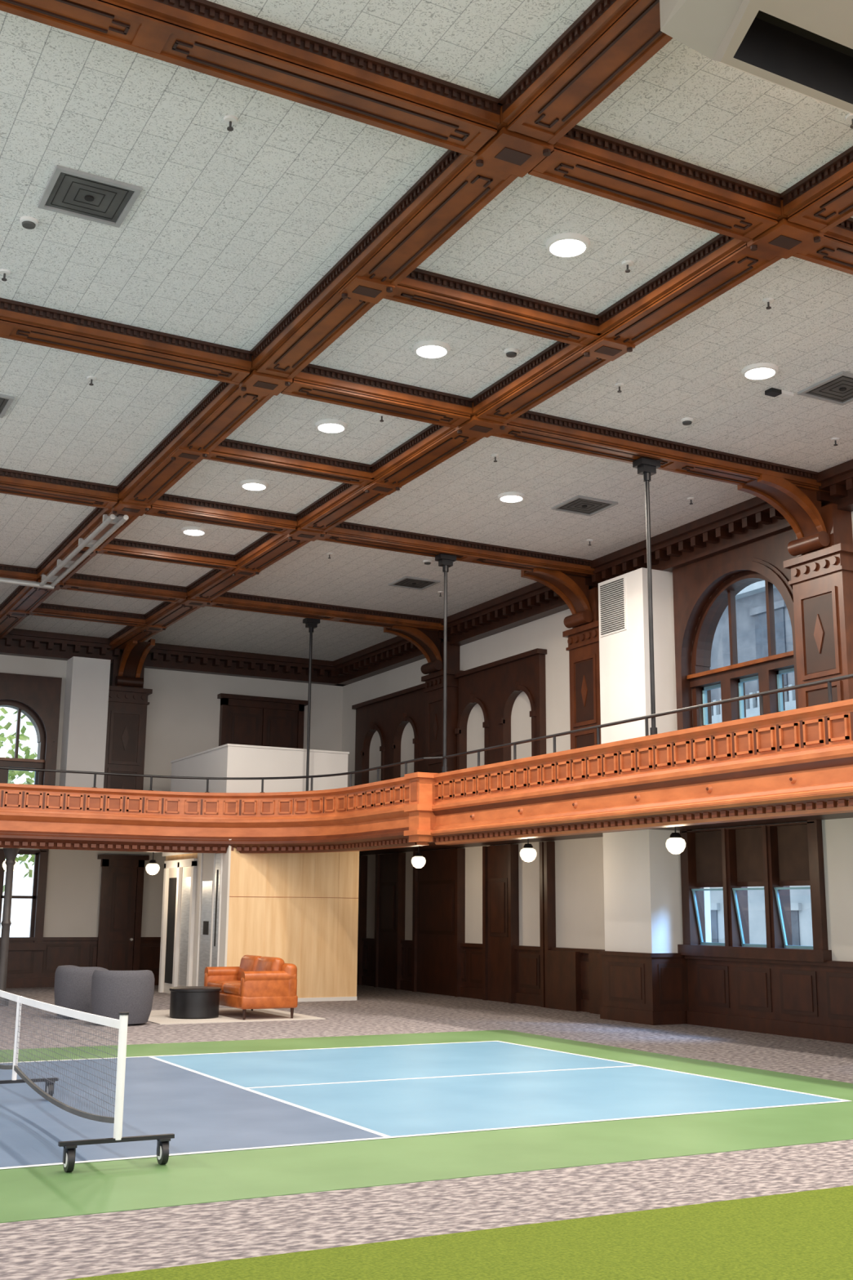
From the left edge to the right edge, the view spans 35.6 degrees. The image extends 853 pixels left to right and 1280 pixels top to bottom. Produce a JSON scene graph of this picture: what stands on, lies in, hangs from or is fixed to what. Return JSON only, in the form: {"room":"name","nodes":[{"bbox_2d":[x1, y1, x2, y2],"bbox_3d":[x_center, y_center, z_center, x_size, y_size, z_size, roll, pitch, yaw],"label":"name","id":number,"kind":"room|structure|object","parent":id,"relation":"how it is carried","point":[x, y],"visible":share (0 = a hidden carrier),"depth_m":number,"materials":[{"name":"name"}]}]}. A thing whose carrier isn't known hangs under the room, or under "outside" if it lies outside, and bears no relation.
{"room":"indoor pickleball court","nodes":[
{"label":"indoor pickleball court","id":0,"kind":"room"},
{"bbox_2d":[58,656,110,788],"bbox_3d":[-7.671,2.457,29.670,0.840,4.080,0.600,7,-13,-27],"label":"column","id":1,"kind":"structure","parent":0,"point":[83,744],"depth_m":29.54,"materials":[{"name":"white paint"}]},
{"bbox_2d":[0,654,342,937],"bbox_3d":[-11.071,3.445,28.169,20.100,7.690,0.350,7,-13,-27],"label":"wall","id":2,"kind":"structure","parent":0,"point":[184,708],"depth_m":30.84,"materials":[{"name":"beige paint"}]},
{"bbox_2d":[0,848,48,950],"bbox_3d":[-9.286,5.568,28.595,2.170,2.170,0.460,7,-13,-27],"label":"window","id":3,"kind":"structure","parent":2,"relation":"in","point":[41,856],"depth_m":28.86,"materials":[{"name":"brown wood"}]},
{"bbox_2d":[0,672,62,786],"bbox_3d":[-9.367,2.551,29.120,2.400,3.650,0.520,7,-13,-27],"label":"window","id":4,"kind":"structure","parent":2,"relation":"in","point":[37,697],"depth_m":29.47,"materials":[{"name":"brown wood"}]},
{"bbox_2d":[0,937,160,987],"bbox_3d":[-10.988,6.658,27.304,20.100,1.050,0.110,7,-13,-27],"label":"wainscoting","id":5,"kind":"structure","parent":2,"relation":"attached to","point":[25,968],"depth_m":28.80,"materials":[{"name":"brown wood"}]},
{"bbox_2d":[96,854,149,970],"bbox_3d":[-6.827,6.238,29.579,1.110,2.850,0.238,7,-13,-27],"label":"door","id":6,"kind":"structure","parent":2,"relation":"in","point":[119,886],"depth_m":29.58,"materials":[{"name":"brown wood"}]},
{"bbox_2d":[103,639,155,790],"bbox_3d":[-6.652,2.280,29.734,1.110,4.470,1.510,7,-13,-27],"label":"pilaster","id":7,"kind":"object","parent":2,"relation":"attached to","point":[126,733],"visible":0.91,"depth_m":30.12,"materials":[{"name":"brown wood"}]},
{"bbox_2d":[217,693,307,748],"bbox_3d":[-3.956,3.159,31.760,2.260,3.600,0.238,7,-13,-27],"label":"door","id":8,"kind":"structure","parent":2,"relation":"in","point":[247,720],"depth_m":31.96,"materials":[{"name":"brown wood"}]},
{"bbox_2d":[326,552,333,559],"bbox_3d":[-1.670,-1.447,22.853,0.110,0.090,0.108,7,-13,-27],"label":"sprinkler","id":9,"kind":"object","parent":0,"point":[327,553],"depth_m":22.83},
{"bbox_2d":[0,0,852,661],"bbox_3d":[-2.782,-3.455,13.803,20.700,0.200,35.300,7,-13,-27],"label":"ceiling","id":10,"kind":"structure","parent":0,"point":[225,233],"depth_m":13.33,"materials":[{"name":"tile"}]},
{"bbox_2d":[0,268,10,280],"bbox_3d":[-4.077,-3.518,12.821,0.110,0.090,0.108,7,-13,-27],"label":"sprinkler","id":11,"kind":"object","parent":10,"relation":"attached to","point":[4,272],"depth_m":12.80,"materials":[{"name":"white metal"}]},
{"bbox_2d":[0,394,13,417],"bbox_3d":[-5.447,-2.887,16.111,0.720,0.030,0.720,7,-13,-27],"label":"ceiling air vent","id":12,"kind":"object","parent":10,"relation":"in","point":[6,401],"depth_m":16.12,"materials":[{"name":"grey metal"}]},
{"bbox_2d":[19,216,38,229],"bbox_3d":[-3.558,-3.724,11.873,0.160,0.060,0.160,7,-13,-27],"label":"smoke detector","id":13,"kind":"object","parent":10,"relation":"attached to","point":[27,222],"visible":1,"depth_m":11.83,"materials":[{"name":"white paint"}]},
{"bbox_2d":[37,164,142,227],"bbox_3d":[-2.912,-3.819,11.458,0.720,0.030,0.720,7,-13,-27],"label":"ceiling air vent","id":14,"kind":"object","parent":10,"relation":"in","point":[68,191],"depth_m":11.44,"materials":[{"name":"grey metal"}]},
{"bbox_2d":[86,375,96,385],"bbox_3d":[-3.879,-2.996,15.368,0.110,0.090,0.108,7,-13,-27],"label":"sprinkler","id":15,"kind":"object","parent":10,"relation":"attached to","point":[91,378],"depth_m":15.35,"materials":[{"name":"white metal"}]},
{"bbox_2d":[181,526,206,535],"bbox_3d":[-3.770,-1.758,21.513,0.410,0.050,0.410,7,-13,-27],"label":"recessed light","id":16,"kind":"object","parent":10,"relation":"in","point":[191,531],"depth_m":21.42,"materials":[{"name":"white plastic"}]},
{"bbox_2d":[223,115,237,131],"bbox_3d":[-1.525,-4.010,10.321,0.110,0.090,0.108,7,-13,-27],"label":"sprinkler","id":17,"kind":"object","parent":10,"relation":"attached to","point":[230,120],"depth_m":10.31,"materials":[{"name":"white metal"}]},
{"bbox_2d":[240,479,268,490],"bbox_3d":[-2.489,-2.229,19.163,0.410,0.050,0.410,7,-13,-27],"label":"recessed light","id":18,"kind":"object","parent":10,"relation":"in","point":[250,484],"depth_m":19.07,"materials":[{"name":"white plastic"}]},
{"bbox_2d":[315,418,347,433],"bbox_3d":[-1.207,-2.700,16.811,0.410,0.050,0.410,7,-13,-27],"label":"recessed light","id":19,"kind":"object","parent":10,"relation":"in","point":[328,425],"depth_m":16.73,"materials":[{"name":"white plastic"}]},
{"bbox_2d":[377,413,386,422],"bbox_3d":[-0.553,-2.751,16.437,0.110,0.090,0.108,7,-13,-27],"label":"sprinkler","id":20,"kind":"object","parent":10,"relation":"attached to","point":[380,415],"depth_m":16.42,"materials":[{"name":"white metal"}]},
{"bbox_2d":[388,576,439,590],"bbox_3d":[-0.230,-1.061,24.832,0.720,0.030,0.720,7,-13,-27],"label":"ceiling air vent","id":21,"kind":"object","parent":10,"relation":"in","point":[408,582],"depth_m":24.83,"materials":[{"name":"grey metal"}]},
{"bbox_2d":[0,0,852,650],"bbox_3d":[-2.758,-3.256,13.603,20.000,0.270,35.000,7,-13,-27],"label":"ceiling beams","id":22,"kind":"structure","parent":10,"relation":"attached to","point":[491,142],"depth_m":13.19,"materials":[{"name":"brown wood"}]},
{"bbox_2d":[0,514,128,589],"bbox_3d":[-6.695,-1.545,21.347,2.530,0.178,4.898,7,-13,-27],"label":"track rail","id":23,"kind":"object","parent":22,"relation":"attached to","point":[118,521],"visible":1,"depth_m":21.92,"materials":[{"name":"white metal"}]},
{"bbox_2d":[302,617,319,791],"bbox_3d":[-2.359,1.725,26.583,0.300,4.380,0.200,7,-13,-27],"label":"rod","id":24,"kind":"object","parent":22,"relation":"hanging from","point":[310,623],"depth_m":26.74,"materials":[{"name":"black metal"}]},
{"bbox_2d":[0,698,852,855],"bbox_3d":[-2.746,0.959,12.763,20.092,1.126,34.996,7,-13,-27],"label":"balcony","id":25,"kind":"object","parent":22,"relation":"hanging from","point":[796,765],"visible":1,"depth_m":19.21,"materials":[{"name":"brown wood"}]},
{"bbox_2d":[2,860,17,871],"bbox_3d":[-7.981,4.141,25.463,0.280,0.610,0.280,7,-13,-27],"label":"globe pendant lamp","id":26,"kind":"object","parent":25,"relation":"hanging from","point":[4,866],"visible":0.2,"depth_m":25.35,"materials":[{"name":"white glass"}]},
{"bbox_2d":[145,852,159,875],"bbox_3d":[-5.512,4.424,26.752,0.280,0.610,0.280,7,-13,-27],"label":"globe pendant lamp","id":27,"kind":"object","parent":25,"relation":"hanging from","point":[152,868],"visible":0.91,"depth_m":26.63,"materials":[{"name":"white glass"}]},
{"bbox_2d":[170,743,349,792],"bbox_3d":[-3.594,3.327,27.901,2.620,1.750,3.640,7,-13,-27],"label":"housing","id":28,"kind":"object","parent":25,"relation":"on","point":[228,760],"visible":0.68,"depth_m":26.47,"materials":[{"name":"white paint"}]},
{"bbox_2d":[411,846,426,868],"bbox_3d":[-0.152,4.134,25.452,0.280,0.480,0.280,7,-13,-27],"label":"globe pendant lamp","id":29,"kind":"object","parent":25,"relation":"hanging from","point":[418,861],"visible":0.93,"depth_m":25.34,"materials":[{"name":"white glass"}]},
{"bbox_2d":[520,838,537,862],"bbox_3d":[1.674,3.412,21.851,0.280,0.480,0.280,7,-13,-27],"label":"globe pendant lamp","id":30,"kind":"object","parent":25,"relation":"hanging from","point":[528,854],"visible":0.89,"depth_m":21.74,"materials":[{"name":"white glass"}]},
{"bbox_2d":[666,826,685,853],"bbox_3d":[3.479,2.749,18.539,0.280,0.480,0.280,7,-13,-27],"label":"globe pendant lamp","id":31,"kind":"object","parent":25,"relation":"hanging from","point":[675,844],"visible":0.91,"depth_m":18.43,"materials":[{"name":"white glass"}]},
{"bbox_2d":[435,553,456,773],"bbox_3d":[0.304,0.746,21.696,0.300,4.380,0.200,7,-13,-27],"label":"rod","id":32,"kind":"object","parent":22,"relation":"hanging from","point":[446,561],"depth_m":21.86,"materials":[{"name":"black metal"}]},
{"bbox_2d":[632,457,660,734],"bbox_3d":[2.872,-0.198,16.983,0.300,4.380,0.200,7,-13,-27],"label":"rod","id":33,"kind":"object","parent":22,"relation":"hanging from","point":[646,467],"depth_m":17.13,"materials":[{"name":"black metal"}]},
{"bbox_2d":[422,560,431,564],"bbox_3d":[0.018,-1.359,23.292,0.160,0.060,0.160,7,-13,-27],"label":"smoke detector","id":34,"kind":"object","parent":10,"relation":"attached to","point":[425,562],"visible":1,"depth_m":23.25,"materials":[{"name":"white paint"}]},
{"bbox_2d":[413,340,450,358],"bbox_3d":[0.055,-3.164,14.493,0.410,0.050,0.410,7,-13,-27],"label":"recessed light","id":35,"kind":"object","parent":10,"relation":"in","point":[425,348],"depth_m":14.42,"materials":[{"name":"white plastic"}]},
{"bbox_2d":[491,453,499,462],"bbox_3d":[0.928,-2.444,17.877,0.110,0.090,0.108,7,-13,-27],"label":"sprinkler","id":36,"kind":"object","parent":10,"relation":"attached to","point":[495,455],"depth_m":17.86,"materials":[{"name":"white metal"}]},
{"bbox_2d":[504,347,518,357],"bbox_3d":[0.931,-3.140,14.549,0.160,0.060,0.160,7,-13,-27],"label":"smoke detector","id":37,"kind":"object","parent":10,"relation":"attached to","point":[510,352],"visible":1,"depth_m":14.50,"materials":[{"name":"white paint"}]},
{"bbox_2d":[497,491,525,502],"bbox_3d":[1.256,-2.104,19.629,0.410,0.050,0.410,7,-13,-27],"label":"recessed light","id":38,"kind":"object","parent":10,"relation":"in","point":[509,497],"depth_m":19.54,"materials":[{"name":"white plastic"}]},
{"bbox_2d":[545,232,590,257],"bbox_3d":[1.299,-3.621,12.210,0.410,0.050,0.410,7,-13,-27],"label":"recessed light","id":39,"kind":"object","parent":10,"relation":"in","point":[565,245],"depth_m":12.14,"materials":[{"name":"white plastic"}]},
{"bbox_2d":[551,494,617,516],"bbox_3d":[2.385,-2.023,20.032,0.720,0.030,0.720,7,-13,-27],"label":"ceiling air vent","id":40,"kind":"object","parent":10,"relation":"in","point":[578,504],"depth_m":20.02,"materials":[{"name":"grey metal"}]},
{"bbox_2d":[614,382,624,392],"bbox_3d":[2.247,-2.929,15.455,0.110,0.090,0.108,7,-13,-27],"label":"sprinkler","id":41,"kind":"object","parent":10,"relation":"attached to","point":[619,385],"depth_m":15.44,"materials":[{"name":"white metal"}]},
{"bbox_2d":[622,260,633,272],"bbox_3d":[1.903,-3.526,12.554,0.110,0.090,0.108,7,-13,-27],"label":"sprinkler","id":42,"kind":"object","parent":10,"relation":"attached to","point":[627,264],"depth_m":12.54,"materials":[{"name":"white metal"}]},
{"bbox_2d":[680,417,693,425],"bbox_3d":[3.247,-2.716,16.535,0.160,0.060,0.160,7,-13,-27],"label":"smoke detector","id":43,"kind":"object","parent":10,"relation":"attached to","point":[687,420],"visible":1,"depth_m":16.49,"materials":[{"name":"white paint"}]},
{"bbox_2d":[687,497,694,504],"bbox_3d":[3.921,-2.056,19.661,0.110,0.090,0.108,7,-13,-27],"label":"sprinkler","id":44,"kind":"object","parent":10,"relation":"attached to","point":[691,499],"depth_m":19.64,"materials":[{"name":"white metal"}]},
{"bbox_2d":[659,0,852,114],"bbox_3d":[3.330,-3.979,8.289,4.300,0.890,2.020,7,-13,-27],"label":"housing","id":45,"kind":"object","parent":10,"relation":"attached to","point":[805,47],"depth_m":8.27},
{"bbox_2d":[741,362,778,379],"bbox_3d":[3.772,-3.029,15.011,0.410,0.050,0.410,7,-13,-27],"label":"recessed light","id":46,"kind":"object","parent":10,"relation":"in","point":[762,371],"depth_m":14.94,"materials":[{"name":"white plastic"}]},
{"bbox_2d":[763,297,773,309],"bbox_3d":[3.425,-3.362,13.293,0.110,0.090,0.108,7,-13,-27],"label":"sprinkler","id":47,"kind":"object","parent":10,"relation":"attached to","point":[767,300],"depth_m":13.28,"materials":[{"name":"white metal"}]},
{"bbox_2d":[764,387,794,399],"bbox_3d":[4.157,-2.898,15.634,0.340,0.050,0.120,7,-13,-27],"label":"security camera","id":48,"kind":"object","parent":10,"relation":"in","point":[772,392],"depth_m":15.59,"materials":[{"name":"black plastic"}]},
{"bbox_2d":[797,370,852,405],"bbox_3d":[4.859,-2.932,15.491,0.720,0.030,0.720,7,-13,-27],"label":"ceiling air vent","id":49,"kind":"object","parent":10,"relation":"in","point":[837,388],"depth_m":15.53,"materials":[{"name":"grey metal"}]},
{"bbox_2d":[831,437,839,445],"bbox_3d":[5.287,-2.558,17.153,0.110,0.090,0.108,7,-13,-27],"label":"sprinkler","id":50,"kind":"object","parent":10,"relation":"attached to","point":[834,439],"depth_m":17.14,"materials":[{"name":"white metal"}]},
{"bbox_2d":[845,113,852,128],"bbox_3d":[3.287,-3.992,10.222,0.110,0.090,0.108,7,-13,-27],"label":"sprinkler","id":51,"kind":"object","parent":10,"relation":"attached to","point":[849,117],"depth_m":10.22,"materials":[{"name":"white metal"}]},
{"bbox_2d":[0,984,852,1279],"bbox_3d":[-2.843,4.274,12.222,20.700,0.200,35.300,7,-13,-27],"label":"floor","id":52,"kind":"structure","parent":0,"point":[85,1246],"depth_m":8.27,"materials":[{"name":"carpet"}]},
{"bbox_2d":[0,848,19,1006],"bbox_3d":[-7.384,5.025,23.299,0.300,2.700,0.300,7,-13,-27],"label":"column","id":53,"kind":"structure","parent":52,"relation":"on","point":[11,854],"depth_m":23.28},
{"bbox_2d":[53,964,108,1019],"bbox_3d":[-5.361,5.491,20.724,0.882,0.785,0.910,7,-13,-27],"label":"barrel chair","id":54,"kind":"object","parent":52,"relation":"on","point":[73,984],"visible":0.62,"depth_m":20.34,"materials":[{"name":"grey fabric"}]},
{"bbox_2d":[90,968,154,1026],"bbox_3d":[-4.503,5.266,19.590,0.909,0.785,0.844,-3,-12,14],"label":"barrel chair","id":55,"kind":"object","parent":52,"relation":"on","point":[113,993],"visible":0.86,"depth_m":19.27,"materials":[{"name":"grey fabric"}]},
{"bbox_2d":[147,1008,325,1024],"bbox_3d":[-3.383,6.018,21.291,2.650,0.012,2.700,7,-13,-27],"label":"area rug","id":56,"kind":"object","parent":52,"relation":"on","point":[225,1015],"visible":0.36,"depth_m":20.83,"materials":[{"name":"white fabric"}]},
{"bbox_2d":[168,986,221,1018],"bbox_3d":[-3.635,5.683,20.816,0.800,0.450,0.800,7,-13,-27],"label":"coffee table","id":57,"kind":"object","parent":56,"relation":"on","point":[185,1002],"visible":1,"depth_m":20.51,"materials":[{"name":"black metal"}]},
{"bbox_2d":[204,955,297,1019],"bbox_3d":[-2.856,5.565,21.380,0.930,0.918,1.908,7,-13,-27],"label":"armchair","id":58,"kind":"object","parent":56,"relation":"on","point":[260,982],"visible":0.91,"depth_m":20.70,"materials":[{"name":"orange leather"}]},
{"bbox_2d":[158,839,359,1001],"bbox_3d":[-3.470,5.600,26.579,2.760,2.948,4.015,7,-13,-27],"label":"enclosure","id":59,"kind":"object","parent":52,"relation":"on","point":[300,909],"visible":0.66,"depth_m":25.07,"materials":[{"name":"brown wood"}]},
{"bbox_2d":[0,1029,852,1222],"bbox_3d":[-4.014,3.975,11.326,16.550,0.009,9.150,7,-13,-27],"label":"court","id":60,"kind":"object","parent":52,"relation":"on","point":[247,1119],"visible":1,"depth_m":11.03,"materials":[{"name":"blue paint"}]},
{"bbox_2d":[0,990,174,1172],"bbox_3d":[-3.603,3.548,11.664,0.760,0.981,6.850,7,-13,-27],"label":"net","id":61,"kind":"object","parent":60,"relation":"on","point":[162,1144],"visible":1,"depth_m":9.71,"materials":[{"name":"white paint"}]},
{"bbox_2d":[66,1185,852,1279],"bbox_3d":[2.381,2.995,6.294,16.600,0.012,3.280,7,-13,-27],"label":"artificial turf","id":62,"kind":"object","parent":52,"relation":"on","point":[804,1235],"visible":1,"depth_m":6.59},
{"bbox_2d":[0,673,852,792],"bbox_3d":[-2.832,-0.386,9.677,16.814,0.312,29.274,7,-13,-27],"label":"balcony railing","id":63,"kind":"object","parent":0,"point":[829,681],"depth_m":19.48,"materials":[{"name":"black metal"}]},
{"bbox_2d":[341,511,852,961],"bbox_3d":[6.276,1.418,17.589,0.350,7.690,35.000,7,-13,-27],"label":"wall","id":64,"kind":"structure","parent":0,"point":[579,862],"depth_m":24.86,"materials":[{"name":"beige paint"}]},
{"bbox_2d":[351,683,426,786],"bbox_3d":[-0.833,2.953,30.232,0.240,3.440,3.820,7,-13,-27],"label":"wood paneling","id":65,"kind":"structure","parent":64,"relation":"attached to","point":[388,715],"depth_m":30.33,"materials":[{"name":"brown wood"}]},
{"bbox_2d":[383,625,462,773],"bbox_3d":[-0.140,1.925,27.751,1.510,4.470,1.110,7,-13,-27],"label":"pilaster","id":66,"kind":"object","parent":64,"relation":"attached to","point":[428,642],"visible":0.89,"depth_m":27.97,"materials":[{"name":"brown wood"}]},
{"bbox_2d":[0,459,852,686],"bbox_3d":[-2.714,-3.133,13.602,20.100,0.509,35.000,7,-13,-27],"label":"trim","id":67,"kind":"structure","parent":64,"relation":"attached to","point":[753,519],"depth_m":26.76,"materials":[{"name":"brown wood"}]},
{"bbox_2d":[356,841,602,1014],"bbox_3d":[0.549,5.731,27.018,0.200,2.930,11.600,7,-13,-27],"label":"wall paneling","id":68,"kind":"structure","parent":64,"relation":"attached to","point":[438,913],"depth_m":26.80,"materials":[{"name":"brown wood"}]},
{"bbox_2d":[453,648,546,769],"bbox_3d":[1.405,2.130,26.124,0.240,3.440,3.220,7,-13,-27],"label":"arched wall paneling","id":69,"kind":"structure","parent":64,"relation":"attached to","point":[495,686],"depth_m":26.09,"materials":[{"name":"brown wood"}]},
{"bbox_2d":[520,567,601,749],"bbox_3d":[2.428,0.981,23.038,1.510,4.470,1.110,7,-13,-27],"label":"pilaster","id":70,"kind":"object","parent":64,"relation":"attached to","point":[583,641],"visible":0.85,"depth_m":23.29,"materials":[{"name":"brown wood"}]},
{"bbox_2d":[361,937,852,1044],"bbox_3d":[6.048,4.647,16.818,0.110,1.050,35.000,7,-13,-27],"label":"wainscoting","id":71,"kind":"structure","parent":64,"relation":"attached to","point":[811,1000],"depth_m":19.34,"materials":[{"name":"brown wood"}]},
{"bbox_2d":[672,528,798,730],"bbox_3d":[4.885,0.607,20.139,0.520,4.080,3.000,7,-13,-27],"label":"window","id":72,"kind":"structure","parent":64,"relation":"in","point":[697,615],"depth_m":20.67,"materials":[{"name":"brown wood"}]},
{"bbox_2d":[677,819,832,962],"bbox_3d":[4.850,3.695,19.593,0.460,1.950,3.100,7,-13,-27],"label":"window","id":73,"kind":"structure","parent":64,"relation":"in","point":[775,858],"depth_m":19.56,"materials":[{"name":"brown wood"}]},
{"bbox_2d":[737,473,852,708],"bbox_3d":[5.090,0.003,18.151,1.510,4.470,1.110,7,-13,-27],"label":"pilaster","id":74,"kind":"object","parent":64,"relation":"attached to","point":[822,570],"visible":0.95,"depth_m":18.37,"materials":[{"name":"brown wood"}]},
{"bbox_2d":[598,567,688,1025],"bbox_3d":[3.458,2.473,21.583,0.730,7.180,1.370,7,-13,-27],"label":"column","id":75,"kind":"structure","parent":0,"point":[645,976],"depth_m":21.26,"materials":[{"name":"white paint"}]},
{"label":"outside","id":76,"kind":"structure","parent":0,"visible":0},
{"bbox_3d":[7.574,14.675,47.439,100.000,0.300,120.000,7,-13,-27],"label":"ground","id":77,"kind":"structure","parent":76,"visible":0},
{"bbox_2d":[0,706,36,892],"bbox_3d":[-14.971,7.052,40.112,8.425,11.350,6.015,7,-13,-27],"label":"street tree","id":78,"kind":"object","parent":77,"relation":"on","point":[11,773],"visible":0.2,"depth_m":41.32,"materials":[{"name":"green plant"}]},
{"bbox_2d":[710,580,813,946],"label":"window","id":79,"kind":"structure","parent":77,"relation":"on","point":[750,602],"depth_m":48.20,"materials":[{"name":"glass"}]}
]}

